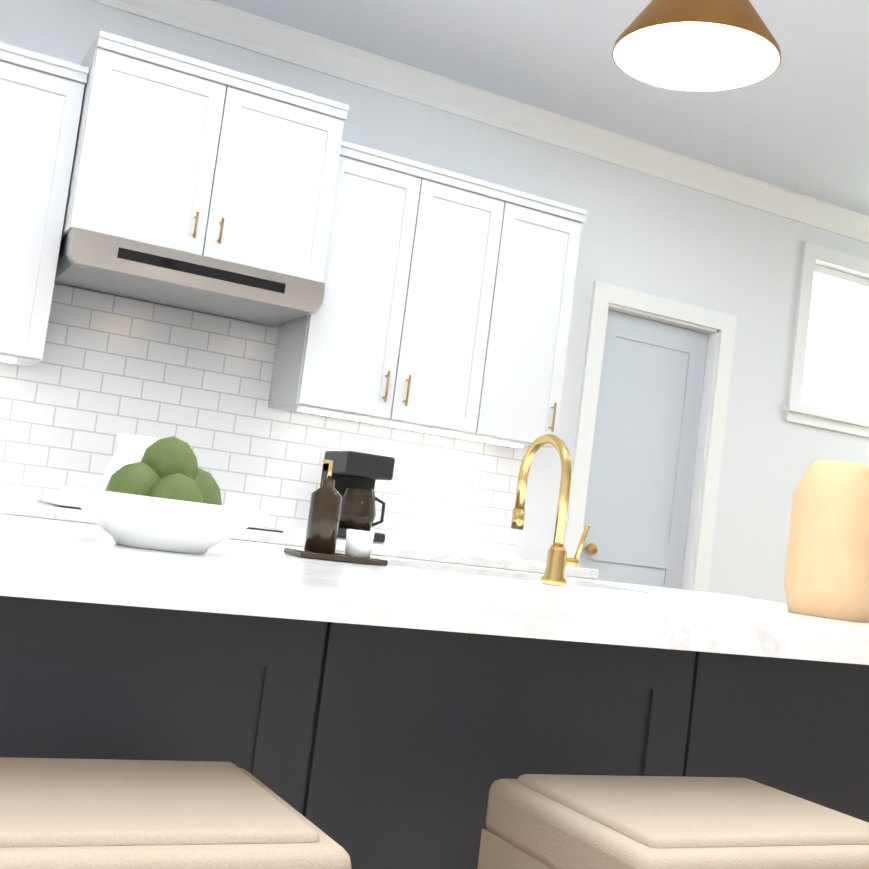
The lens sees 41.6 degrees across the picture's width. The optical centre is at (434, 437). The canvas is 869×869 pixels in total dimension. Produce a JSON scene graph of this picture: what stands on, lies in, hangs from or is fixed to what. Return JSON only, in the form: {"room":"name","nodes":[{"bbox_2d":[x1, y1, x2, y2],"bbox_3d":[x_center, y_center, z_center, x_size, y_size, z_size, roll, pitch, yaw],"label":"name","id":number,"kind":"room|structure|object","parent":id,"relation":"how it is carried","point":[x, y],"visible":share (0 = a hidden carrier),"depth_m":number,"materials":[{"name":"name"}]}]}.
{"room":"kitchen","nodes":[
{"label":"kitchen","id":0,"kind":"room"},
{"bbox_2d":[0,0,868,603],"bbox_3d":[-0.079,-0.067,4.938,10.200,2.900,0.150,9,-5,-27],"label":"wall","id":1,"kind":"structure","parent":0,"point":[660,238],"depth_m":5.42,"materials":[{"name":"paint"}]},
{"bbox_2d":[0,42,88,366],"bbox_3d":[-1.785,-0.832,3.775,1.053,1.010,0.382,9,-5,-27],"label":"upper cabinet","id":2,"kind":"object","parent":1,"relation":"attached to","point":[41,97],"visible":0.96,"depth_m":3.83,"materials":[{"name":"white wood"}]},
{"bbox_2d":[0,358,15,362],"bbox_3d":[-1.861,-0.328,3.756,0.920,0.007,0.060,9,-5,-27],"label":"under-cabinet light","id":3,"kind":"object","parent":2,"relation":"attached to","point":[1,359],"depth_m":3.93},
{"bbox_2d":[54,227,324,326],"bbox_3d":[-0.906,-0.563,4.153,0.890,0.115,0.503,9,-5,-27],"label":"range hood","id":4,"kind":"object","parent":1,"relation":"attached to","point":[116,265],"visible":0.91,"depth_m":3.98,"materials":[{"name":"silver metal"}]},
{"bbox_2d":[61,30,348,281],"bbox_3d":[-0.861,-0.956,4.193,0.906,0.670,0.482,9,-5,-27],"label":"upper cabinet","id":5,"kind":"object","parent":1,"relation":"attached to","point":[176,151],"visible":0.88,"depth_m":3.99,"materials":[{"name":"white wood"}]},
{"bbox_2d":[0,284,597,579],"bbox_3d":[-1.014,0.341,3.991,3.420,1.715,0.672,9,-5,-27],"label":"tile backsplash","id":6,"kind":"structure","parent":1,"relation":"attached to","point":[90,385],"depth_m":4.42,"materials":[{"name":"tile"}]},
{"bbox_2d":[320,451,394,542],"bbox_3d":[-0.306,0.231,4.459,0.216,0.330,0.250,9,-5,-27],"label":"coffee maker","id":7,"kind":"object","parent":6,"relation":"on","point":[355,476],"visible":0.85,"depth_m":4.36,"materials":[{"name":"black plastic"},{"name":"dark glass"}]},
{"bbox_2d":[268,140,586,447],"bbox_3d":[-0.009,-0.538,4.679,1.148,1.010,0.382,9,-5,-27],"label":"upper cabinet","id":8,"kind":"object","parent":1,"relation":"attached to","point":[446,306],"visible":0.98,"depth_m":4.52,"materials":[{"name":"white wood"}]},
{"bbox_2d":[298,409,522,446],"bbox_3d":[-0.080,-0.033,4.662,1.000,0.007,0.060,9,-5,-27],"label":"under-cabinet light","id":9,"kind":"object","parent":8,"relation":"attached to","point":[371,421],"depth_m":4.63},
{"bbox_2d":[89,0,868,243],"bbox_3d":[-0.688,-1.587,4.514,7.900,0.110,0.086,9,-5,-27],"label":"crown molding","id":10,"kind":"structure","parent":1,"relation":"attached to","point":[250,32],"depth_m":4.91,"materials":[{"name":"white wood"}]},
{"bbox_2d":[579,310,707,588],"bbox_3d":[0.946,0.490,5.419,0.648,2.119,0.113,9,-5,-27],"label":"pantry door","id":11,"kind":"structure","parent":1,"relation":"in","point":[643,455],"depth_m":5.48,"materials":[{"name":"paint"}]},
{"bbox_2d":[563,281,736,591],"bbox_3d":[0.942,0.443,5.442,0.850,2.225,0.170,9,-5,-27],"label":"door frame","id":12,"kind":"structure","parent":1,"relation":"attached to","point":[715,324],"depth_m":5.53,"materials":[{"name":"white wood"}]},
{"bbox_2d":[783,242,868,437],"bbox_3d":[2.259,-0.475,6.028,0.970,0.930,0.044,9,-5,-27],"label":"window frame","id":13,"kind":"structure","parent":1,"relation":"in","point":[811,254],"depth_m":5.86,"materials":[{"name":"white wood"}]},
{"bbox_2d":[211,0,868,215],"bbox_3d":[1.872,-1.594,1.603,10.200,0.100,8.000,9,-5,-27],"label":"ceiling","id":14,"kind":"structure","parent":0,"point":[797,120],"depth_m":4.59,"materials":[{"name":"paint"}]},
{"bbox_2d":[612,0,780,91],"bbox_3d":[0.561,-1.190,2.242,0.320,0.930,0.320,9,-5,-27],"label":"pendant light","id":15,"kind":"object","parent":14,"relation":"hanging from","point":[701,45],"visible":1,"depth_m":2.29,"materials":[{"name":"brown metal"}]},
{"bbox_3d":[1.497,1.373,1.373,10.200,0.100,8.000,9,-5,-27],"label":"floor","id":16,"kind":"structure","parent":0,"visible":0},
{"bbox_2d":[0,757,350,868],"bbox_3d":[-0.427,0.727,1.241,0.507,0.677,0.386,9,-5,-27],"label":"stool","id":17,"kind":"object","parent":16,"relation":"on","point":[58,813],"visible":1,"depth_m":1.20,"materials":[{"name":"fabric"}]},
{"bbox_2d":[0,598,868,868],"bbox_3d":[-0.094,0.751,2.366,2.360,0.884,0.906,9,-5,-27],"label":"kitchen island","id":18,"kind":"object","parent":16,"relation":"on","point":[398,714],"depth_m":1.89,"materials":[{"name":"black wood"}]},
{"bbox_2d":[0,514,615,645],"bbox_3d":[-0.519,0.194,1.896,1.070,0.040,1.280,9,-5,-27],"label":"island countertop","id":19,"kind":"structure","parent":18,"relation":"on","point":[42,560],"depth_m":1.46,"materials":[{"name":"white stone"}]},
{"bbox_2d":[101,433,157,530],"bbox_3d":[-0.569,0.097,2.243,0.168,0.190,0.122,9,-5,-27],"label":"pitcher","id":20,"kind":"object","parent":19,"relation":"on","point":[131,449],"visible":0.29,"depth_m":2.20,"materials":[{"name":"ceramic"}]},
{"bbox_2d":[58,436,272,553],"bbox_3d":[-0.424,0.087,1.823,0.336,0.180,0.336,9,-5,-27],"label":"fruit bowl","id":21,"kind":"object","parent":19,"relation":"on","point":[163,494],"visible":1,"depth_m":1.75,"materials":[{"name":"white ceramic"}]},
{"bbox_2d":[284,459,387,566],"bbox_3d":[-0.180,0.143,2.217,0.180,0.192,0.100,9,-5,-27],"label":"tray","id":22,"kind":"object","parent":19,"relation":"on","point":[323,521],"visible":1,"depth_m":2.18,"materials":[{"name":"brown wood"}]},
{"bbox_2d":[335,551,868,665],"bbox_3d":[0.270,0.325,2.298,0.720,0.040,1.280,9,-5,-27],"label":"island countertop","id":23,"kind":"structure","parent":18,"relation":"on","point":[644,621],"depth_m":1.79,"materials":[{"name":"white stone"}]},
{"bbox_2d":[511,434,589,586],"bbox_3d":[0.246,0.152,2.444,0.092,0.316,0.211,9,-5,-27],"label":"faucet","id":24,"kind":"object","parent":23,"relation":"on","point":[558,560],"visible":1,"depth_m":2.37,"materials":[{"name":"gold metal"}]},
{"bbox_2d":[784,460,868,621],"bbox_3d":[0.890,0.228,2.538,0.200,0.340,0.200,9,-5,-27],"label":"vase","id":25,"kind":"object","parent":23,"relation":"on","point":[827,568],"visible":0.96,"depth_m":2.46,"materials":[{"name":"beige ceramic"}]},
{"bbox_2d":[477,774,868,868],"bbox_3d":[0.341,0.851,1.587,0.507,0.677,0.386,9,-5,-27],"label":"stool","id":26,"kind":"object","parent":16,"relation":"on","point":[542,821],"visible":1,"depth_m":1.52,"materials":[{"name":"fabric"}]},
{"label":"outside","id":27,"kind":"structure","parent":0,"visible":0},
{"bbox_2d":[800,264,868,421],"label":"window","id":28,"kind":"structure","parent":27,"point":[836,373],"depth_m":8.45,"materials":[{"name":"white glass"}]}
]}

